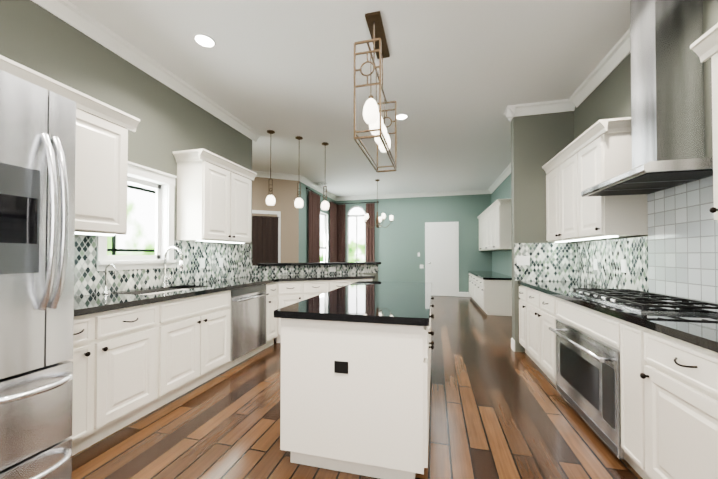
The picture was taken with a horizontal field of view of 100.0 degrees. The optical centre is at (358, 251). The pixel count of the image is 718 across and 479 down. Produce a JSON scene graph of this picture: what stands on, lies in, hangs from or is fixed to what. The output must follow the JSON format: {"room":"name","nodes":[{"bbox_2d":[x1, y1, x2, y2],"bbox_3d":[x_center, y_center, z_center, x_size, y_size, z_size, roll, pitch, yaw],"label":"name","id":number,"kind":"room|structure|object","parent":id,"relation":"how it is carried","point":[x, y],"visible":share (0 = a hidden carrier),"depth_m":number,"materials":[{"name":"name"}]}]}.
{"room":"kitchen","nodes":[
{"label":"kitchen","id":0,"kind":"room"},
{"bbox_2d":[0,0,251,296],"bbox_3d":[-2.443,-0.310,1.890,0.140,3.160,5.830,0,-1,14],"label":"wall","id":1,"kind":"structure","parent":0,"point":[37,38],"depth_m":2.78,"materials":[{"name":"grey paint"}]},
{"bbox_2d":[0,55,32,80],"bbox_3d":[-2.306,-0.977,1.334,0.393,0.260,1.120,0,-1,14],"label":"upper cabinet","id":2,"kind":"object","parent":1,"relation":"attached to","point":[14,68],"visible":0.23,"depth_m":1.77,"materials":[{"name":"white wood"}]},
{"bbox_2d":[28,70,139,235],"bbox_3d":[-2.087,-0.610,2.206,0.393,0.972,0.688,0,-1,14],"label":"upper cabinet","id":3,"kind":"object","parent":1,"relation":"attached to","point":[101,161],"visible":0.4,"depth_m":2.23,"materials":[{"name":"white wood"}]},
{"bbox_2d":[74,234,96,296],"bbox_3d":[-2.290,0.112,2.197,0.006,0.491,0.690,0,-1,14],"label":"backsplash","id":4,"kind":"structure","parent":1,"relation":"attached to","point":[85,253],"depth_m":2.45,"materials":[{"name":"tile"}]},
{"bbox_2d":[96,268,172,293],"bbox_3d":[-2.113,0.265,2.903,0.006,0.203,0.770,0,-1,14],"label":"backsplash","id":5,"kind":"structure","parent":1,"relation":"attached to","point":[126,280],"depth_m":2.82,"materials":[{"name":"tile"}]},
{"bbox_2d":[96,161,176,270],"bbox_3d":[-2.162,-0.324,2.923,0.184,0.995,0.776,0,-1,14],"label":"window","id":6,"kind":"structure","parent":1,"relation":"in","point":[162,183],"depth_m":3.12,"materials":[{"name":"white wood"}]},
{"bbox_2d":[31,0,260,141],"bbox_3d":[-2.319,-1.831,1.925,0.092,0.115,5.920,0,-1,14],"label":"crown molding","id":7,"kind":"structure","parent":1,"relation":"attached to","point":[72,15],"depth_m":2.82,"materials":[{"name":"white wood"}]},
{"bbox_2d":[173,240,251,284],"bbox_3d":[-1.844,0.135,3.987,0.006,0.491,1.460,0,-1,14],"label":"backsplash","id":8,"kind":"structure","parent":1,"relation":"attached to","point":[237,260],"depth_m":3.82,"materials":[{"name":"tile"}]},
{"bbox_2d":[200,258,204,267],"bbox_3d":[-1.912,0.149,3.684,0.006,0.120,0.070,0,-1,14],"label":"outlet","id":9,"kind":"object","parent":8,"relation":"attached to","point":[202,262],"depth_m":3.68,"materials":[{"name":"white plastic"}]},
{"bbox_2d":[219,258,222,266],"bbox_3d":[-1.833,0.153,4.005,0.006,0.120,0.070,0,-1,14],"label":"outlet","id":10,"kind":"object","parent":8,"relation":"attached to","point":[220,259],"depth_m":4.00,"materials":[{"name":"white plastic"}]},
{"bbox_2d":[173,148,256,243],"bbox_3d":[-1.714,-0.590,3.706,0.393,0.972,1.000,0,-1,14],"label":"upper cabinet","id":11,"kind":"object","parent":1,"relation":"attached to","point":[213,197],"visible":1,"depth_m":3.37,"materials":[{"name":"white wood"}]},
{"bbox_2d":[252,177,298,261],"bbox_3d":[-3.146,-0.247,6.659,3.600,3.160,0.140,0,-1,-23],"label":"wall","id":12,"kind":"structure","parent":0,"point":[284,194],"depth_m":7.17,"materials":[{"name":"beige paint"}]},
{"bbox_2d":[252,210,280,261],"bbox_3d":[-2.401,0.128,6.884,1.190,2.135,0.018,0,-1,-23],"label":"door frame","id":13,"kind":"structure","parent":12,"relation":"in","point":[278,213],"depth_m":7.10,"materials":[{"name":"white wood"}]},
{"bbox_2d":[252,216,278,265],"bbox_3d":[-2.385,0.166,6.846,1.110,1.938,0.031,0,-1,-23],"label":"door","id":14,"kind":"structure","parent":13,"relation":"hanging from","point":[264,239],"depth_m":6.94,"materials":[{"name":"brown wood"}]},
{"bbox_2d":[252,170,298,180],"bbox_3d":[-3.136,-1.770,6.596,2.850,0.115,2.270,0,-1,14],"label":"crown molding","id":15,"kind":"structure","parent":12,"relation":"attached to","point":[259,173],"depth_m":7.07,"materials":[{"name":"white wood"}]},
{"bbox_2d":[299,181,334,261],"bbox_3d":[-1.174,-0.220,8.741,0.140,3.160,2.940,0,-1,14],"label":"wall","id":16,"kind":"structure","parent":0,"point":[304,233],"depth_m":7.70,"materials":[{"name":"paint"}]},
{"bbox_2d":[299,176,338,199],"bbox_3d":[-1.082,-1.743,8.643,0.095,0.115,2.843,0,-1,14],"label":"crown molding","id":17,"kind":"structure","parent":16,"relation":"attached to","point":[302,179],"depth_m":8.30,"materials":[{"name":"white wood"}]},
{"bbox_2d":[320,212,327,261],"bbox_3d":[-1.099,-0.083,8.957,0.179,2.110,0.800,0,-1,14],"label":"dining room window","id":18,"kind":"structure","parent":16,"relation":"in","point":[325,247],"depth_m":9.31,"materials":[{"name":"white"}]},
{"bbox_2d":[306,187,378,203],"bbox_3d":[-0.366,-1.572,8.609,1.460,0.057,2.460,0,-1,14],"label":"curtain rod","id":19,"kind":"object","parent":16,"relation":"attached to","point":[340,203],"visible":0.85,"depth_m":9.63,"materials":[{"name":"black metal"}]},
{"bbox_2d":[308,191,319,261],"bbox_3d":[-1.190,-0.114,8.094,0.077,2.870,0.760,0,-1,14],"label":"curtain","id":20,"kind":"object","parent":19,"relation":"hanging from","point":[314,199],"depth_m":8.09,"materials":[{"name":"brown fabric"}]},
{"bbox_2d":[330,202,344,261],"bbox_3d":[-0.765,-0.093,9.660,0.278,2.870,0.695,-1,-1,38],"label":"curtain","id":21,"kind":"object","parent":19,"relation":"hanging from","point":[337,233],"depth_m":9.84,"materials":[{"name":"brown fabric"}]},
{"bbox_2d":[366,203,374,261],"bbox_3d":[0.355,-0.094,9.645,0.290,2.870,0.071,0,-1,11],"label":"curtain","id":22,"kind":"object","parent":19,"relation":"hanging from","point":[370,208],"depth_m":9.64,"materials":[{"name":"brown fabric"}]},
{"bbox_2d":[68,0,630,196],"bbox_3d":[-1.110,-1.908,4.346,7.920,0.100,11.480,0,-1,14],"label":"ceiling","id":23,"kind":"structure","parent":0,"point":[459,76],"depth_m":3.10,"materials":[{"name":"white paint"}]},
{"bbox_2d":[193,33,215,47],"bbox_3d":[-1.378,-1.876,2.691,0.180,0.014,0.180,0,-1,14],"label":"recessed light","id":24,"kind":"object","parent":23,"relation":"in","point":[204,40],"visible":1,"depth_m":2.69,"materials":[{"name":"white"}]},
{"bbox_2d":[266,130,274,204],"bbox_3d":[-1.367,-1.280,4.670,0.142,1.148,0.144,0,-1,14],"label":"pendant light","id":25,"kind":"object","parent":23,"relation":"hanging from","point":[270,199],"visible":1,"depth_m":4.64,"materials":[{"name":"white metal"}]},
{"bbox_2d":[294,136,302,207],"bbox_3d":[-0.977,-1.276,4.913,0.142,1.148,0.144,0,-1,14],"label":"pendant light","id":26,"kind":"object","parent":23,"relation":"hanging from","point":[298,203],"visible":1,"depth_m":4.88,"materials":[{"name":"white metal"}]},
{"bbox_2d":[313,181,326,184],"bbox_3d":[-1.033,-1.803,8.005,0.300,0.014,0.300,0,-1,14],"label":"ceiling vent","id":27,"kind":"object","parent":23,"relation":"in","point":[320,183],"visible":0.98,"depth_m":8.01,"materials":[{"name":"white metal"}]},
{"bbox_2d":[321,142,328,209],"bbox_3d":[-0.582,-1.273,5.175,0.142,1.148,0.144,0,-1,14],"label":"pendant light","id":28,"kind":"object","parent":23,"relation":"hanging from","point":[324,204],"visible":1,"depth_m":5.13,"materials":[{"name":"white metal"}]},
{"bbox_2d":[354,11,396,171],"bbox_3d":[0.171,-1.347,2.634,0.203,1.066,0.923,0,-1,14],"label":"light","id":29,"kind":"object","parent":23,"relation":"hanging from","point":[373,118],"visible":1,"depth_m":2.42,"materials":[{"name":"brown metal"}]},
{"bbox_2d":[363,179,392,227],"bbox_3d":[0.476,-1.199,7.717,0.786,1.230,0.758,0,-1,14],"label":"dining chandelier","id":30,"kind":"object","parent":23,"relation":"hanging from","point":[378,219],"visible":1,"depth_m":7.66,"materials":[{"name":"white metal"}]},
{"bbox_2d":[397,114,407,119],"bbox_3d":[0.588,-1.857,4.170,0.180,0.014,0.180,0,-1,14],"label":"recessed light","id":31,"kind":"object","parent":23,"relation":"in","point":[402,116],"visible":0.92,"depth_m":4.16,"materials":[{"name":"white"}]},
{"bbox_2d":[72,296,642,478],"bbox_3d":[-1.110,1.352,4.304,7.920,0.100,11.480,0,-1,14],"label":"floor","id":32,"kind":"structure","parent":0,"point":[499,408],"depth_m":2.17,"materials":[{"name":"brown wood"}]},
{"bbox_2d":[0,70,75,478],"bbox_3d":[-1.943,0.215,1.540,0.988,2.102,0.365,0,-1,14],"label":"fridge","id":33,"kind":"object","parent":32,"relation":"on","point":[37,173],"visible":1,"depth_m":1.46,"materials":[{"name":"silver metal"}]},
{"bbox_2d":[66,310,97,455],"bbox_3d":[-2.033,0.832,1.889,0.644,0.875,0.235,0,-1,14],"label":"base cabinet","id":34,"kind":"object","parent":32,"relation":"on","point":[85,326],"depth_m":1.89,"materials":[{"name":"wood"}]},
{"bbox_2d":[98,302,161,440],"bbox_3d":[-1.948,0.837,2.230,0.644,0.875,0.468,0,-1,14],"label":"base cabinet","id":35,"kind":"object","parent":32,"relation":"on","point":[138,354],"depth_m":2.15,"materials":[{"name":"wood"}]},
{"bbox_2d":[74,278,277,313],"bbox_3d":[-1.747,0.430,3.026,0.652,0.120,2.570,0,-1,14],"label":"countertop","id":36,"kind":"structure","parent":35,"relation":"on","point":[81,304],"depth_m":2.52,"materials":[{"name":"black stone"}]},
{"bbox_2d":[146,286,233,405],"bbox_3d":[-1.785,0.845,2.882,0.644,0.875,0.876,0,-1,14],"label":"base cabinet","id":37,"kind":"object","parent":32,"relation":"on","point":[198,329],"depth_m":2.76,"materials":[{"name":"wood"}]},
{"bbox_2d":[234,282,269,365],"bbox_3d":[-1.595,0.855,3.646,0.644,0.875,0.700,0,-1,14],"label":"dishwasher","id":38,"kind":"object","parent":32,"relation":"on","point":[251,303],"depth_m":3.58,"materials":[{"name":"metal"}]},
{"bbox_2d":[270,282,277,345],"bbox_3d":[-1.473,0.862,4.137,0.644,0.875,0.311,0,-1,14],"label":"base cabinet","id":39,"kind":"object","parent":32,"relation":"on","point":[273,285],"depth_m":4.10,"materials":[{"name":"wood"}]},
{"bbox_2d":[278,294,297,342],"bbox_3d":[-0.977,0.964,4.273,0.276,0.675,0.211,0,-1,14],"label":"base cabinet","id":40,"kind":"object","parent":32,"relation":"on","point":[284,300],"depth_m":4.24,"materials":[{"name":"wood"}]},
{"bbox_2d":[253,264,377,280],"bbox_3d":[-0.683,0.774,5.162,2.185,1.078,0.120,0,-1,-23],"label":"wall","id":41,"kind":"structure","parent":32,"relation":"on","point":[376,276],"depth_m":5.47,"materials":[{"name":"white tile"}]},
{"bbox_2d":[252,264,377,275],"bbox_3d":[-0.659,0.316,5.110,2.185,0.159,0.006,0,-1,-23],"label":"backsplash","id":42,"kind":"structure","parent":41,"relation":"attached to","point":[302,270],"depth_m":5.04,"materials":[{"name":"tile"}]},
{"bbox_2d":[329,267,335,271],"bbox_3d":[-0.455,0.313,5.186,0.110,0.080,0.008,0,-1,-23],"label":"outlet","id":43,"kind":"object","parent":42,"relation":"attached to","point":[332,269],"visible":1,"depth_m":5.18,"materials":[{"name":"white plastic"}]},
{"bbox_2d":[256,262,380,265],"bbox_3d":[-0.645,0.214,5.215,2.120,0.040,0.360,0,-1,-23],"label":"peninsula bar","id":44,"kind":"object","parent":41,"relation":"on","point":[303,263],"visible":1,"depth_m":5.05,"materials":[{"name":"stone"}]},
{"bbox_2d":[278,278,372,301],"bbox_3d":[-0.586,0.870,4.789,1.558,0.875,1.384,0,-1,14],"label":"base cabinet","id":45,"kind":"object","parent":32,"relation":"on","point":[305,290],"depth_m":4.37,"materials":[{"name":"wood"}]},
{"bbox_2d":[250,274,374,281],"bbox_3d":[-0.684,0.413,4.819,1.845,0.040,1.422,0,-1,14],"label":"countertop","id":46,"kind":"structure","parent":45,"relation":"on","point":[323,277],"depth_m":4.60,"materials":[{"name":"black stone"}]},
{"bbox_2d":[278,285,433,478],"bbox_3d":[0.204,0.840,2.640,0.879,0.880,2.006,0,-1,14],"label":"kitchen island","id":47,"kind":"object","parent":32,"relation":"on","point":[355,374],"depth_m":1.67,"materials":[{"name":"wood"}]},
{"bbox_2d":[274,281,431,324],"bbox_3d":[0.182,0.380,2.665,0.884,0.040,2.080,0,-1,14],"label":"island countertop","id":48,"kind":"structure","parent":47,"relation":"on","point":[364,302],"depth_m":1.94,"materials":[{"name":"black stone"}]},
{"bbox_2d":[468,271,471,296],"bbox_3d":[3.512,0.991,8.637,0.637,0.736,0.557,0,-1,14],"label":"base cabinet","id":49,"kind":"object","parent":32,"relation":"on","point":[470,272],"depth_m":8.57,"materials":[{"name":"wood"}]},
{"bbox_2d":[472,275,475,301],"bbox_3d":[3.243,0.977,7.556,0.637,0.736,0.558,0,-1,14],"label":"base cabinet","id":50,"kind":"object","parent":32,"relation":"on","point":[473,276],"depth_m":7.85,"materials":[{"name":"wood"}]},
{"bbox_2d":[476,275,479,305],"bbox_3d":[3.108,0.970,7.015,0.637,0.736,0.557,0,-1,14],"label":"base cabinet","id":51,"kind":"object","parent":32,"relation":"on","point":[477,276],"depth_m":7.08,"materials":[{"name":"wood"}]},
{"bbox_2d":[480,279,511,314],"bbox_3d":[2.974,0.963,6.475,0.637,0.736,0.557,0,-1,14],"label":"base cabinet","id":52,"kind":"object","parent":32,"relation":"on","point":[490,292],"depth_m":6.22,"materials":[{"name":"wood"}]},
{"bbox_2d":[472,271,511,278],"bbox_3d":[3.236,0.589,7.552,0.647,0.040,2.806,0,-1,14],"label":"countertop","id":53,"kind":"structure","parent":52,"relation":"on","point":[483,274],"depth_m":6.92,"materials":[{"name":"black stone"}]},
{"bbox_2d":[519,285,525,352],"bbox_3d":[2.321,0.856,3.635,0.650,0.875,0.348,0,-1,14],"label":"base cabinet","id":54,"kind":"object","parent":32,"relation":"on","point":[522,302],"depth_m":3.72,"materials":[{"name":"wood"}]},
{"bbox_2d":[522,285,537,365],"bbox_3d":[2.224,0.851,3.245,0.650,0.875,0.455,0,-1,14],"label":"base cabinet","id":55,"kind":"object","parent":32,"relation":"on","point":[531,294],"depth_m":3.37,"materials":[{"name":"wood"}]},
{"bbox_2d":[538,289,553,382],"bbox_3d":[2.119,0.845,2.827,0.650,0.875,0.407,0,-1,14],"label":"base cabinet","id":56,"kind":"object","parent":32,"relation":"on","point":[544,363],"depth_m":2.98,"materials":[{"name":"wood"}]},
{"bbox_2d":[550,293,613,452],"bbox_3d":[1.953,0.836,2.160,0.650,0.875,0.968,0,-1,14],"label":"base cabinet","id":57,"kind":"object","parent":32,"relation":"on","point":[581,337],"depth_m":2.15,"materials":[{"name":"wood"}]},
{"bbox_2d":[614,317,637,472],"bbox_3d":[1.812,0.829,1.591,0.650,0.875,0.204,0,-1,14],"label":"base cabinet","id":58,"kind":"object","parent":32,"relation":"on","point":[632,375],"depth_m":1.73,"materials":[{"name":"wood"}]},
{"bbox_2d":[634,321,717,478],"bbox_3d":[1.716,0.824,1.209,0.650,0.875,0.584,0,-1,14],"label":"base cabinet","id":59,"kind":"object","parent":32,"relation":"on","point":[676,378],"depth_m":1.36,"materials":[{"name":"wood"}]},
{"bbox_2d":[518,281,717,348],"bbox_3d":[2.003,0.382,2.371,0.652,0.040,2.966,0,-1,14],"label":"countertop","id":60,"kind":"structure","parent":59,"relation":"on","point":[699,323],"depth_m":1.74,"materials":[{"name":"black stone"}]},
{"bbox_2d":[335,194,491,295],"bbox_3d":[1.639,-0.211,9.483,4.960,3.160,0.140,0,-1,14],"label":"wall","id":61,"kind":"structure","parent":0,"point":[399,242],"depth_m":9.37,"materials":[{"name":"teal paint"}]},
{"bbox_2d":[347,206,365,261],"bbox_3d":[-0.087,-0.210,9.877,0.700,2.570,0.150,0,-1,14],"label":"window","id":62,"kind":"structure","parent":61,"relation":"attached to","point":[348,216],"depth_m":9.95,"materials":[{"name":"white"}]},
{"bbox_2d":[339,190,486,199],"bbox_3d":[1.537,-1.733,9.409,4.620,0.115,0.092,0,-1,14],"label":"crown molding","id":63,"kind":"structure","parent":61,"relation":"attached to","point":[469,192],"depth_m":9.36,"materials":[{"name":"white wood"}]},
{"bbox_2d":[428,224,455,295],"bbox_3d":[2.507,0.274,9.134,0.830,2.165,0.101,0,-1,14],"label":"interior door","id":64,"kind":"structure","parent":61,"relation":"in","point":[442,259],"depth_m":9.16,"materials":[{"name":"white wood"}]},
{"bbox_2d":[425,222,458,296],"bbox_3d":[2.517,0.240,9.177,0.984,2.250,0.018,0,-1,14],"label":"door frame","id":65,"kind":"structure","parent":61,"relation":"attached to","point":[457,252],"depth_m":9.13,"materials":[{"name":"white wood"}]},
{"bbox_2d":[459,292,470,296],"bbox_3d":[3.445,1.292,8.933,0.920,0.140,0.016,0,-1,14],"label":"baseboard","id":66,"kind":"structure","parent":61,"relation":"attached to","point":[464,294],"depth_m":9.00,"materials":[{"name":"white wood"}]},
{"bbox_2d":[491,173,511,276],"bbox_3d":[3.343,-0.252,6.354,0.140,3.160,5.110,0,-1,14],"label":"wall","id":67,"kind":"structure","parent":0,"point":[501,261],"depth_m":7.34,"materials":[{"name":"paint"}]},
{"bbox_2d":[477,211,484,250],"bbox_3d":[3.600,-0.512,8.421,0.353,1.005,0.972,0,-1,14],"label":"upper cabinet","id":68,"kind":"object","parent":67,"relation":"attached to","point":[481,217],"depth_m":8.25,"materials":[{"name":"white wood"}]},
{"bbox_2d":[485,207,488,250],"bbox_3d":[3.365,-0.524,7.478,0.353,1.005,0.972,0,-1,14],"label":"upper cabinet","id":69,"kind":"object","parent":67,"relation":"attached to","point":[487,210],"depth_m":7.46,"materials":[{"name":"white wood"}]},
{"bbox_2d":[487,164,510,193],"bbox_3d":[3.231,-1.772,6.401,0.092,0.115,5.110,0,-1,14],"label":"crown molding","id":70,"kind":"structure","parent":67,"relation":"attached to","point":[507,171],"depth_m":7.36,"materials":[{"name":"white wood"}]},
{"bbox_2d":[489,199,511,250],"bbox_3d":[3.130,-0.536,6.535,0.353,1.005,0.972,0,-1,14],"label":"upper cabinet","id":71,"kind":"object","parent":67,"relation":"attached to","point":[495,228],"depth_m":6.10,"materials":[{"name":"white wood"}]},
{"bbox_2d":[511,111,574,351],"bbox_3d":[2.364,-0.284,3.892,0.690,3.160,0.140,0,-1,14],"label":"wall","id":72,"kind":"structure","parent":0,"point":[538,141],"depth_m":3.87,"materials":[{"name":"grey paint"}]},
{"bbox_2d":[511,338,514,348],"bbox_3d":[2.324,1.228,3.963,0.601,0.140,0.016,0,-1,14],"label":"baseboard","id":73,"kind":"structure","parent":72,"relation":"attached to","point":[512,340],"depth_m":3.95,"materials":[{"name":"white wood"}]},
{"bbox_2d":[504,99,570,119],"bbox_3d":[2.242,-1.806,3.833,0.677,0.115,0.112,0,-1,14],"label":"crown molding","id":74,"kind":"structure","parent":72,"relation":"attached to","point":[555,106],"depth_m":3.82,"materials":[{"name":"white wood"}]},
{"bbox_2d":[514,243,574,281],"bbox_3d":[2.343,0.138,3.817,0.684,0.481,0.006,0,-1,14],"label":"backsplash","id":75,"kind":"structure","parent":72,"relation":"attached to","point":[552,261],"depth_m":3.81,"materials":[{"name":"tile"}]},
{"bbox_2d":[517,256,529,264],"bbox_3d":[2.107,0.121,3.869,0.150,0.120,0.008,0,-1,14],"label":"light switch","id":76,"kind":"object","parent":75,"relation":"attached to","point":[523,260],"visible":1,"depth_m":3.86,"materials":[{"name":"white plastic"}]},
{"bbox_2d":[574,0,717,305],"bbox_3d":[2.047,-0.323,0.906,0.140,3.160,6.090,0,-1,14],"label":"wall","id":77,"kind":"structure","parent":0,"point":[609,97],"depth_m":2.82,"materials":[{"name":"grey paint"}]},
{"bbox_2d":[542,141,573,242],"bbox_3d":[2.417,-0.601,3.358,0.320,0.960,0.874,0,-1,14],"label":"upper cabinet","id":78,"kind":"object","parent":77,"relation":"attached to","point":[559,170],"depth_m":3.38,"materials":[{"name":"white wood"}]},
{"bbox_2d":[567,28,630,110],"bbox_3d":[1.918,-1.844,0.885,0.092,0.115,5.950,0,-1,14],"label":"crown molding","id":79,"kind":"structure","parent":77,"relation":"attached to","point":[622,48],"depth_m":3.03,"materials":[{"name":"white wood"}]},
{"bbox_2d":[574,117,647,240],"bbox_3d":[2.258,-0.609,2.721,0.320,0.960,0.438,0,-1,14],"label":"upper cabinet","id":80,"kind":"object","parent":77,"relation":"attached to","point":[598,151],"depth_m":2.54,"materials":[{"name":"white wood"}]},
{"bbox_2d":[575,236,648,291],"bbox_3d":[2.520,0.129,3.098,0.006,0.481,1.315,0,-1,14],"label":"backsplash","id":81,"kind":"structure","parent":77,"relation":"attached to","point":[608,255],"depth_m":2.92,"materials":[{"name":"tile"}]},
{"bbox_2d":[593,259,597,269],"bbox_3d":[2.551,0.143,3.253,0.006,0.120,0.070,0,-1,14],"label":"outlet","id":82,"kind":"object","parent":81,"relation":"attached to","point":[595,263],"depth_m":3.25,"materials":[{"name":"white plastic"}]},
{"bbox_2d":[621,259,626,272],"bbox_3d":[2.430,0.137,2.768,0.006,0.120,0.070,0,-1,14],"label":"outlet","id":83,"kind":"object","parent":81,"relation":"attached to","point":[623,265],"depth_m":2.77,"materials":[{"name":"white plastic"}]},
{"bbox_2d":[581,0,712,196],"bbox_3d":[2.031,-1.173,2.141,0.476,1.423,0.798,0,-1,14],"label":"range hood","id":84,"kind":"object","parent":77,"relation":"attached to","point":[667,108],"visible":1,"depth_m":1.99,"materials":[{"name":"silver metal"}]},
{"bbox_2d":[647,176,717,306],"bbox_3d":[2.236,-0.057,1.961,0.006,0.823,1.025,0,-1,14],"label":"backsplash","id":85,"kind":"structure","parent":77,"relation":"attached to","point":[682,243],"depth_m":2.10,"materials":[{"name":"tile"}]},
{"bbox_2d":[690,23,717,222],"bbox_3d":[1.869,-0.628,1.242,0.360,0.960,0.670,0,-1,14],"label":"upper cabinet","id":86,"kind":"object","parent":77,"relation":"attached to","point":[704,47],"visible":1,"depth_m":1.52,"materials":[{"name":"white wood"}]},
{"label":"outside","id":87,"kind":"structure","parent":0,"visible":0},
{"bbox_2d":[107,182,155,254],"bbox_3d":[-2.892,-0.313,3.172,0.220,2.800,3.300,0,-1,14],"label":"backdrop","id":88,"kind":"structure","parent":87,"point":[138,238],"depth_m":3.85,"materials":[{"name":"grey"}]},
{"bbox_2d":[320,207,364,261],"bbox_3d":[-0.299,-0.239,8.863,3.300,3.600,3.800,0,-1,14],"label":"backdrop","id":89,"kind":"structure","parent":87,"point":[360,237],"depth_m":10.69,"materials":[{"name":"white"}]}
]}

